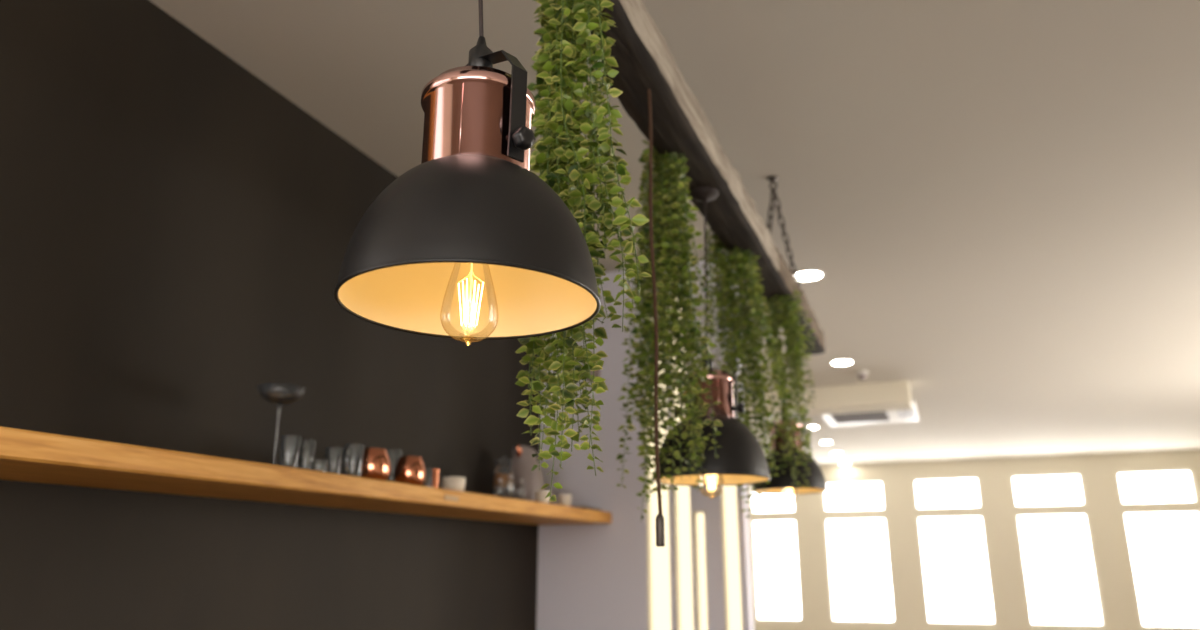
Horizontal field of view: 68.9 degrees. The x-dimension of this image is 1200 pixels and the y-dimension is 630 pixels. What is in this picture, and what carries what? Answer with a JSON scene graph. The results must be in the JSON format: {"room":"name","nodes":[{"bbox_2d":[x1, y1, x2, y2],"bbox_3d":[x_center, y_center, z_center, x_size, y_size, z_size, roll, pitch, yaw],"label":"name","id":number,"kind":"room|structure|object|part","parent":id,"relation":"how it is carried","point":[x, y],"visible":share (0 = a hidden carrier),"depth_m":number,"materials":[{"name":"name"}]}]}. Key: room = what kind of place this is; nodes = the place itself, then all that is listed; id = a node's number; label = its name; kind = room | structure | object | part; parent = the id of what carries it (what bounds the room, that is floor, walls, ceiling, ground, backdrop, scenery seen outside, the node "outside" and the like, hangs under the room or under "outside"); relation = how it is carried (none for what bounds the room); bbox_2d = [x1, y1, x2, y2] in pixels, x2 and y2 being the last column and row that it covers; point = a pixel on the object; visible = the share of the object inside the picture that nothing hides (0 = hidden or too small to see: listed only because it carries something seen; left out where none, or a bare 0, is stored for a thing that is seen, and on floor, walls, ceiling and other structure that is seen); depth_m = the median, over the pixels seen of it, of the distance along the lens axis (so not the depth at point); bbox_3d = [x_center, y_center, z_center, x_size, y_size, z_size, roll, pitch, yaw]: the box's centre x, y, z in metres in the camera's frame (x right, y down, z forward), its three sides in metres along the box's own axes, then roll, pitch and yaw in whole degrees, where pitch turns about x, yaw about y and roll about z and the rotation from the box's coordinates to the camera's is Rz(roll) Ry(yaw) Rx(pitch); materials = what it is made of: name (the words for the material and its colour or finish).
{"room":"cafe","nodes":[
{"label":"cafe","id":0,"kind":"room"},
{"bbox_2d":[0,0,539,629],"bbox_3d":[-1.051,0.746,2.781,0.150,2.950,3.700,-6,-18,20],"label":"wall","id":1,"kind":"structure","parent":0,"point":[176,231],"depth_m":2.52,"materials":[{"name":"grey paint"}]},
{"bbox_2d":[536,258,753,629],"bbox_3d":[-0.568,1.271,4.556,2.706,2.950,0.120,-6,-18,20],"label":"wall","id":2,"kind":"structure","parent":0,"point":[590,576],"depth_m":4.32,"materials":[{"name":"white paint"}]},
{"bbox_2d":[583,361,600,382],"bbox_3d":[-0.051,0.285,4.543,0.096,0.130,0.050,-6,-18,20],"label":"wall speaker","id":3,"kind":"object","parent":2,"relation":"attached to","point":[597,372],"visible":0.13,"depth_m":4.52,"materials":[{"name":"grey"}]},
{"bbox_2d":[645,290,671,629],"bbox_3d":[0.292,1.046,4.248,0.120,2.507,0.056,-6,-18,20],"label":"window","id":4,"kind":"structure","parent":2,"relation":"in","point":[658,558],"depth_m":4.22,"materials":[{"name":"white paint"}]},
{"bbox_2d":[670,293,693,629],"bbox_3d":[0.407,1.043,4.202,0.087,2.487,0.056,-6,-18,20],"label":"window","id":5,"kind":"structure","parent":2,"relation":"in","point":[682,502],"depth_m":4.19,"materials":[{"name":"white paint"}]},
{"bbox_2d":[693,511,708,629],"bbox_3d":[0.484,1.585,4.011,0.059,1.338,0.056,-6,-18,20],"label":"window","id":6,"kind":"structure","parent":2,"relation":"in","point":[699,516],"depth_m":4.13,"materials":[{"name":"white glass"}]},
{"bbox_3d":[0.493,1.592,4.033,0.049,1.328,0.006,-6,-18,20],"label":"pane","id":7,"kind":"part","parent":6,"relation":"part of","materials":[{"name":"glass"}]},
{"bbox_2d":[720,485,742,629],"bbox_3d":[0.621,1.365,4.020,0.084,1.765,0.056,-6,-18,20],"label":"window","id":8,"kind":"structure","parent":2,"relation":"in","point":[730,546],"depth_m":4.10,"materials":[{"name":"glass"}]},
{"bbox_2d":[150,0,1199,464],"bbox_3d":[1.980,-0.102,5.326,7.400,0.120,16.300,-6,-18,20],"label":"ceiling","id":9,"kind":"structure","parent":0,"point":[997,202],"depth_m":3.42,"materials":[{"name":"beige paint"}]},
{"bbox_2d":[766,176,800,285],"bbox_3d":[0.773,-0.352,3.715,0.063,0.314,0.600,-6,-18,20],"label":"chain","id":10,"kind":"object","parent":9,"relation":"hanging from","point":[772,179],"visible":0.81,"depth_m":3.61,"materials":[{"name":"grey metal"}]},
{"bbox_2d":[591,0,825,355],"bbox_3d":[0.344,-0.427,2.741,0.148,0.122,4.420,-6,-18,20],"label":"beam","id":11,"kind":"structure","parent":10,"relation":"hanging from","point":[644,59],"depth_m":2.38,"materials":[{"name":"wood"}]},
{"bbox_2d":[334,0,600,345],"bbox_3d":[-0.166,-0.373,1.226,0.334,0.860,0.334,12,-20,-34],"label":"pendant lamp","id":12,"kind":"object","parent":11,"relation":"hanging from","point":[468,244],"visible":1,"depth_m":1.11,"materials":[{"name":"black metal"}]},
{"bbox_3d":[-0.166,-0.097,1.144,0.330,0.176,0.330,-6,-18,20],"label":"lamp shade","id":13,"kind":"part","parent":12,"relation":"part of","materials":[{"name":"black metal"}]},
{"bbox_3d":[-0.166,-0.035,1.125,0.074,0.140,0.074,-6,-18,20],"label":"bulb","id":14,"kind":"part","parent":12,"relation":"part of","materials":[{"name":"clear glass"}]},
{"bbox_3d":[-0.180,-0.583,1.293,0.035,0.416,0.006,-6,-18,20],"label":"cord","id":15,"kind":"part","parent":12,"relation":"part of","materials":[{"name":"grey plastic"}]},
{"bbox_3d":[-0.134,-0.276,1.165,0.080,0.175,0.026,-15,-22,41],"label":"yoke arm","id":16,"kind":"part","parent":12,"relation":"part of","materials":[{"name":"black plastic"}]},
{"bbox_3d":[-0.102,-0.224,1.118,0.034,0.027,0.029,-15,-22,41],"label":"clamp knob","id":17,"kind":"part","parent":12,"relation":"part of","materials":[{"name":"black plastic"}]},
{"bbox_2d":[515,0,650,501],"bbox_3d":[-0.041,-0.239,1.622,0.212,1.162,0.350,2,-17,-8],"label":"hanging plant","id":18,"kind":"object","parent":11,"relation":"hanging from","point":[560,117],"visible":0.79,"depth_m":1.53,"materials":[{"name":"green plant"}]},
{"bbox_2d":[647,89,664,546],"bbox_3d":[0.124,-0.048,1.978,0.022,1.105,0.019,-6,-18,20],"label":"rope","id":19,"kind":"object","parent":11,"relation":"hanging from","point":[660,522],"visible":0.98,"depth_m":1.94,"materials":[{"name":"brown fabric"}]},
{"bbox_2d":[616,140,722,519],"bbox_3d":[0.188,-0.015,2.390,0.293,1.129,0.208,-6,-18,20],"label":"hanging plant","id":20,"kind":"object","parent":11,"relation":"hanging from","point":[669,192],"visible":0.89,"depth_m":2.35,"materials":[{"name":"green plant"}]},
{"bbox_2d":[653,186,770,498],"bbox_3d":[0.319,0.078,2.623,0.334,0.931,0.334,-15,-22,42],"label":"pendant lamp","id":21,"kind":"object","parent":11,"relation":"hanging from","point":[741,460],"visible":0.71,"depth_m":2.47,"materials":[{"name":"black metal"}]},
{"bbox_3d":[0.321,-0.141,2.659,0.006,0.488,0.061,1,-17,-4],"label":"cord","id":22,"kind":"part","parent":21,"relation":"part of","materials":[{"name":"grey plastic"}]},
{"bbox_3d":[0.319,0.388,2.531,0.330,0.176,0.330,-6,-18,20],"label":"lamp shade","id":23,"kind":"part","parent":21,"relation":"part of","materials":[{"name":"black metal"}]},
{"bbox_3d":[0.319,0.451,2.513,0.074,0.140,0.074,-6,-18,20],"label":"bulb","id":24,"kind":"part","parent":21,"relation":"part of","materials":[{"name":"clear glass"}]},
{"bbox_3d":[0.361,0.214,2.567,0.080,0.175,0.026,-6,-17,18],"label":"yoke arm","id":25,"kind":"part","parent":21,"relation":"part of","materials":[{"name":"black plastic"}]},
{"bbox_3d":[0.403,0.271,2.536,0.034,0.027,0.030,-6,-18,20],"label":"clamp knob","id":26,"kind":"part","parent":21,"relation":"part of","materials":[{"name":"black plastic"}]},
{"bbox_2d":[702,223,795,517],"bbox_3d":[0.510,0.171,3.096,0.332,1.086,0.195,-5,-17,16],"label":"hanging plant","id":27,"kind":"object","parent":11,"relation":"hanging from","point":[737,261],"visible":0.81,"depth_m":3.09,"materials":[{"name":"green plant"}]},
{"bbox_2d":[752,320,827,502],"bbox_3d":[0.831,0.420,3.940,0.328,0.839,0.328,-3,-17,8],"label":"pendant lamp","id":28,"kind":"object","parent":11,"relation":"hanging from","point":[781,485],"visible":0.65,"depth_m":3.77,"materials":[{"name":"black metal"}]},
{"bbox_3d":[0.831,0.689,3.861,0.323,0.172,0.323,-6,-18,20],"label":"lamp shade","id":29,"kind":"part","parent":28,"relation":"part of","materials":[{"name":"black metal"}]},
{"bbox_3d":[0.831,0.749,3.843,0.074,0.140,0.074,-6,-18,20],"label":"bulb","id":30,"kind":"part","parent":28,"relation":"part of","materials":[{"name":"clear glass"}]},
{"bbox_2d":[765,286,815,487],"bbox_3d":[0.799,0.257,3.654,0.215,0.931,0.198,-5,-17,18],"label":"hanging plant","id":31,"kind":"object","parent":11,"relation":"hanging from","point":[790,317],"visible":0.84,"depth_m":3.64,"materials":[{"name":"green plant"}]},
{"bbox_2d":[795,270,824,280],"bbox_3d":[1.124,-0.212,4.727,0.179,0.008,0.179,-6,-18,20],"label":"recessed light","id":32,"kind":"object","parent":9,"relation":"in","point":[804,275],"visible":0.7,"depth_m":4.72,"materials":[{"name":"white plastic"}]},
{"bbox_2d":[795,272,821,279],"bbox_3d":[1.124,-0.213,4.727,0.143,0.005,0.143,-6,-18,20],"label":"diffuser","id":33,"kind":"object","parent":32,"relation":"attached to","point":[801,275],"depth_m":4.72,"materials":[{"name":"white plastic"}]},
{"bbox_2d":[743,381,911,418],"bbox_3d":[1.053,0.856,8.022,3.397,0.185,0.350,-6,-18,20],"label":"trim","id":34,"kind":"structure","parent":9,"relation":"attached to","point":[883,396],"depth_m":7.46,"materials":[{"name":"beige paint"}]},
{"bbox_2d":[830,359,853,364],"bbox_3d":[1.844,0.362,6.665,0.179,0.008,0.179,-6,-18,20],"label":"recessed light","id":35,"kind":"object","parent":9,"relation":"in","point":[842,361],"visible":1,"depth_m":6.66,"materials":[{"name":"white plastic"}]},
{"bbox_2d":[832,361,851,364],"bbox_3d":[1.844,0.361,6.665,0.143,0.005,0.143,-6,-18,20],"label":"diffuser","id":36,"kind":"object","parent":35,"relation":"attached to","point":[833,362],"depth_m":6.66,"materials":[{"name":"white plastic"}]},
{"bbox_2d":[856,371,868,379],"bbox_3d":[2.095,0.487,6.987,0.100,0.066,0.100,-6,-18,20],"label":"smoke detector","id":37,"kind":"object","parent":9,"relation":"attached to","point":[862,375],"visible":1,"depth_m":6.96,"materials":[{"name":"white plastic"}]},
{"bbox_2d":[821,398,918,426],"bbox_3d":[2.659,0.979,8.647,0.890,0.066,1.100,-6,-18,20],"label":"air conditioner","id":38,"kind":"object","parent":9,"relation":"attached to","point":[895,416],"visible":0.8,"depth_m":8.70,"materials":[{"name":"white plastic"}]},
{"bbox_2d":[829,411,889,423],"bbox_3d":[2.572,1.009,8.663,0.530,0.017,0.620,-6,-18,20],"label":"vent grille","id":39,"kind":"object","parent":38,"relation":"attached to","point":[879,415],"depth_m":8.67,"materials":[{"name":"grey"}]},
{"bbox_2d":[748,449,1199,629],"bbox_3d":[4.895,3.494,12.059,7.200,2.950,0.150,-6,-18,20],"label":"wall","id":40,"kind":"structure","parent":0,"point":[1104,508],"depth_m":12.00,"materials":[{"name":"beige paint"}]},
{"bbox_2d":[750,485,795,513],"bbox_3d":[2.606,2.770,13.185,0.674,0.435,0.056,-6,-18,20],"label":"window","id":41,"kind":"structure","parent":40,"relation":"in","point":[768,503],"depth_m":13.19,"materials":[{"name":"glass"}]},
{"bbox_3d":[2.615,2.777,13.207,0.664,0.425,0.006,-6,-18,20],"label":"pane","id":42,"kind":"part","parent":41,"relation":"part of","materials":[{"name":"glass"}]},
{"bbox_2d":[751,519,801,620],"bbox_3d":[2.606,3.749,12.895,0.674,1.436,0.056,-6,-18,20],"label":"window","id":43,"kind":"structure","parent":40,"relation":"in","point":[775,542],"depth_m":12.91,"materials":[{"name":"glass"}]},
{"bbox_2d":[822,480,885,511],"bbox_3d":[3.702,2.649,12.775,0.873,0.435,0.056,-6,-18,20],"label":"window","id":44,"kind":"structure","parent":40,"relation":"in","point":[844,496],"depth_m":12.79,"materials":[{"name":"glass"}]},
{"bbox_2d":[824,517,895,622],"bbox_3d":[3.702,3.627,12.485,0.873,1.436,0.056,-6,-18,20],"label":"window","id":45,"kind":"structure","parent":40,"relation":"in","point":[858,553],"depth_m":12.50,"materials":[{"name":"white glass"}]},
{"bbox_2d":[913,477,981,509],"bbox_3d":[4.890,2.517,12.331,0.873,0.435,0.056,-6,-18,20],"label":"window","id":46,"kind":"structure","parent":40,"relation":"in","point":[956,492],"depth_m":12.34,"materials":[{"name":"glass"}]},
{"bbox_2d":[916,515,996,624],"bbox_3d":[4.890,3.496,12.041,0.873,1.436,0.056,-6,-18,20],"label":"window","id":47,"kind":"structure","parent":40,"relation":"in","point":[957,584],"depth_m":12.05,"materials":[{"name":"glass"}]},
{"bbox_2d":[1010,473,1085,506],"bbox_3d":[6.078,2.385,11.887,0.873,0.435,0.056,-6,-18,20],"label":"window","id":48,"kind":"structure","parent":40,"relation":"in","point":[1067,489],"depth_m":11.90,"materials":[{"name":"glass"}]},
{"bbox_2d":[1016,512,1104,626],"bbox_3d":[6.078,3.364,11.597,0.873,1.436,0.056,-6,-18,20],"label":"window","id":49,"kind":"structure","parent":40,"relation":"in","point":[1060,573],"depth_m":11.60,"materials":[{"name":"glass"}]},
{"bbox_2d":[1116,469,1197,504],"bbox_3d":[7.267,2.254,11.443,0.873,0.435,0.056,-6,-18,20],"label":"window","id":50,"kind":"structure","parent":40,"relation":"in","point":[1177,486],"depth_m":11.45,"materials":[{"name":"white glass"}]},
{"bbox_2d":[1122,510,1199,628],"bbox_3d":[7.267,3.232,11.153,0.873,1.436,0.056,-6,-18,20],"label":"window","id":51,"kind":"structure","parent":40,"relation":"in","point":[1164,546],"depth_m":11.19,"materials":[{"name":"white glass"}]},
{"bbox_3d":[-2.295,-0.161,-0.278,0.150,2.950,3.150,-6,-18,20],"label":"wall","id":52,"kind":"structure","parent":0,"visible":0},
{"bbox_2d":[0,426,611,524],"bbox_3d":[-1.096,0.348,1.985,0.399,0.128,5.335,-6,-18,20],"label":"wall shelf","id":53,"kind":"object","parent":52,"relation":"attached to","point":[25,455],"visible":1,"depth_m":2.14,"materials":[{"name":"brown wood"}]},
{"bbox_2d":[256,383,306,464],"bbox_3d":[-0.889,0.316,2.410,0.136,0.234,0.136,-6,-18,20],"label":"stemmed glass","id":54,"kind":"object","parent":53,"relation":"on","point":[297,392],"visible":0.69,"depth_m":2.40,"materials":[{"name":"clear glass"}]},
{"bbox_3d":[-0.889,0.336,2.404,0.014,0.187,0.014,-6,-18,20],"label":"stem","id":55,"kind":"part","parent":54,"relation":"part of","materials":[{"name":"clear glass"}]},
{"bbox_2d":[256,383,306,404],"bbox_3d":[-0.889,0.226,2.436,0.136,0.047,0.136,-6,-18,20],"label":"bowl","id":56,"kind":"object","parent":54,"relation":"on","point":[264,390],"depth_m":2.40,"materials":[{"name":"clear glass"}]},
{"bbox_2d":[279,435,301,467],"bbox_3d":[-0.837,0.374,2.359,0.054,0.094,0.054,-6,-18,20],"label":"drinking glass","id":57,"kind":"object","parent":53,"relation":"on","point":[299,438],"visible":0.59,"depth_m":2.35,"materials":[{"name":"clear glass"}]},
{"bbox_2d":[298,439,315,469],"bbox_3d":[-0.812,0.392,2.419,0.047,0.091,0.047,-6,-18,20],"label":"drinking glass","id":58,"kind":"object","parent":53,"relation":"on","point":[311,464],"visible":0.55,"depth_m":2.41,"materials":[{"name":"clear glass"}]},
{"bbox_2d":[312,459,327,471],"bbox_3d":[-0.782,0.424,2.435,0.047,0.039,0.047,-6,-18,20],"label":"drinking glass","id":59,"kind":"object","parent":53,"relation":"on","point":[325,465],"visible":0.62,"depth_m":2.43,"materials":[{"name":"clear glass"}]},
{"bbox_2d":[325,447,343,473],"bbox_3d":[-0.778,0.433,2.555,0.052,0.087,0.052,-6,-18,20],"label":"drinking glass","id":60,"kind":"object","parent":53,"relation":"on","point":[339,467],"visible":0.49,"depth_m":2.55,"materials":[{"name":"clear glass"}]},
{"bbox_2d":[343,443,364,476],"bbox_3d":[-0.741,0.435,2.598,0.060,0.104,0.089,-6,-18,20],"label":"drinking glass","id":61,"kind":"object","parent":53,"relation":"on","point":[346,471],"visible":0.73,"depth_m":2.60,"materials":[{"name":"clear glass"}]},
{"bbox_3d":[-0.741,0.427,2.569,0.009,0.075,0.033,-2,-17,6],"label":"handle","id":62,"kind":"part","parent":61,"relation":"part of","materials":[{"name":"clear glass"}]},
{"bbox_2d":[355,448,389,479],"bbox_3d":[-0.703,0.466,2.701,0.105,0.101,0.112,15,-22,-41],"label":"copper mug","id":63,"kind":"object","parent":53,"relation":"on","point":[376,461],"visible":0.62,"depth_m":2.66,"materials":[{"name":"brown metal"}]},
{"bbox_2d":[386,449,402,480],"bbox_3d":[-0.712,0.530,2.991,0.065,0.136,0.065,-6,-18,20],"label":"drinking glass","id":64,"kind":"object","parent":53,"relation":"on","point":[399,451],"visible":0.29,"depth_m":3.00,"materials":[{"name":"clear glass"}]},
{"bbox_2d":[394,456,425,484],"bbox_3d":[-0.629,0.519,2.884,0.101,0.098,0.110,15,-22,-40],"label":"copper mug","id":65,"kind":"object","parent":53,"relation":"on","point":[408,469],"visible":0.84,"depth_m":2.85,"materials":[{"name":"brown metal"}]},
{"bbox_2d":[422,467,432,486],"bbox_3d":[-0.595,0.564,3.008,0.036,0.079,0.036,-6,-18,20],"label":"drinking glass","id":66,"kind":"object","parent":53,"relation":"on","point":[431,473],"visible":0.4,"depth_m":3.00,"materials":[{"name":"clear glass"}]},
{"bbox_2d":[429,468,439,487],"bbox_3d":[-0.575,0.572,3.030,0.036,0.076,0.036,-6,-18,20],"label":"copper cup","id":67,"kind":"object","parent":53,"relation":"on","point":[435,476],"visible":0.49,"depth_m":3.02,"materials":[{"name":"brown metal"}]},
{"bbox_2d":[444,495,458,501],"bbox_3d":[-0.497,0.614,2.931,0.002,0.017,0.090,-6,-18,20],"label":"price label","id":68,"kind":"object","parent":53,"relation":"attached to","point":[446,497],"visible":1,"depth_m":2.93,"materials":[{"name":"brown paper"}]},
{"bbox_2d":[441,476,465,490],"bbox_3d":[-0.521,0.605,3.107,0.085,0.053,0.085,-6,-18,20],"label":"ceramic bowl","id":69,"kind":"object","parent":53,"relation":"on","point":[451,482],"visible":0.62,"depth_m":3.07,"materials":[{"name":"beige ceramic"}]},
{"bbox_2d":[496,479,502,496],"bbox_3d":[-0.393,0.681,3.428,0.027,0.080,0.027,-6,-18,20],"label":"cruet bottle","id":70,"kind":"object","parent":53,"relation":"on","point":[499,480],"visible":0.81,"depth_m":3.43,"materials":[{"name":"clear glass"}]},
{"bbox_2d":[493,456,512,497],"bbox_3d":[-0.405,0.685,3.653,0.083,0.195,0.083,-6,-18,20],"label":"storage jar","id":71,"kind":"object","parent":53,"relation":"on","point":[505,477],"visible":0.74,"depth_m":3.64,"materials":[{"name":"clear glass"}]},
{"bbox_3d":[-0.405,0.609,3.675,0.066,0.037,0.066,-6,-18,20],"label":"lid","id":72,"kind":"part","parent":71,"relation":"part of","materials":[{"name":"clear glass"}]},
{"bbox_2d":[507,475,514,497],"bbox_3d":[-0.354,0.684,3.473,0.032,0.097,0.032,-6,-18,20],"label":"cruet bottle","id":73,"kind":"object","parent":53,"relation":"on","point":[510,476],"visible":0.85,"depth_m":3.48,"materials":[{"name":"clear glass"}]},
{"bbox_2d":[517,479,524,499],"bbox_3d":[-0.324,0.716,3.573,0.033,0.091,0.033,-6,-18,20],"label":"cruet bottle","id":74,"kind":"object","parent":53,"relation":"on","point":[520,480],"visible":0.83,"depth_m":3.58,"materials":[{"name":"clear glass"}]},
{"bbox_2d":[504,445,543,501],"bbox_3d":[-0.342,0.736,3.971,0.186,0.276,0.181,4,-17,-14],"label":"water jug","id":75,"kind":"object","parent":53,"relation":"on","point":[522,463],"visible":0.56,"depth_m":3.91,"materials":[{"name":"grey"}]},
{"bbox_3d":[-0.365,0.616,3.951,0.035,0.057,0.054,-6,-18,20],"label":"spout","id":76,"kind":"part","parent":75,"relation":"part of","materials":[{"name":"orange metal"}]},
{"bbox_2d":[535,490,549,502],"bbox_3d":[-0.249,0.797,3.806,0.067,0.061,0.066,7,-18,-24],"label":"cup","id":77,"kind":"object","parent":53,"relation":"on","point":[540,495],"visible":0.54,"depth_m":3.78,"materials":[{"name":"beige ceramic"}]},
{"bbox_2d":[558,494,570,505],"bbox_3d":[-0.161,0.851,3.998,0.060,0.059,0.062,6,-18,-21],"label":"cup","id":78,"kind":"object","parent":53,"relation":"on","point":[564,499],"visible":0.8,"depth_m":3.98,"materials":[{"name":"beige ceramic"}]},
{"bbox_2d":[578,507,600,510],"bbox_3d":[-0.083,0.956,4.290,0.120,0.016,0.210,-6,-18,20],"label":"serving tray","id":79,"kind":"object","parent":53,"relation":"on","point":[578,507],"visible":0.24,"depth_m":4.22,"materials":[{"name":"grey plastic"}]}
]}

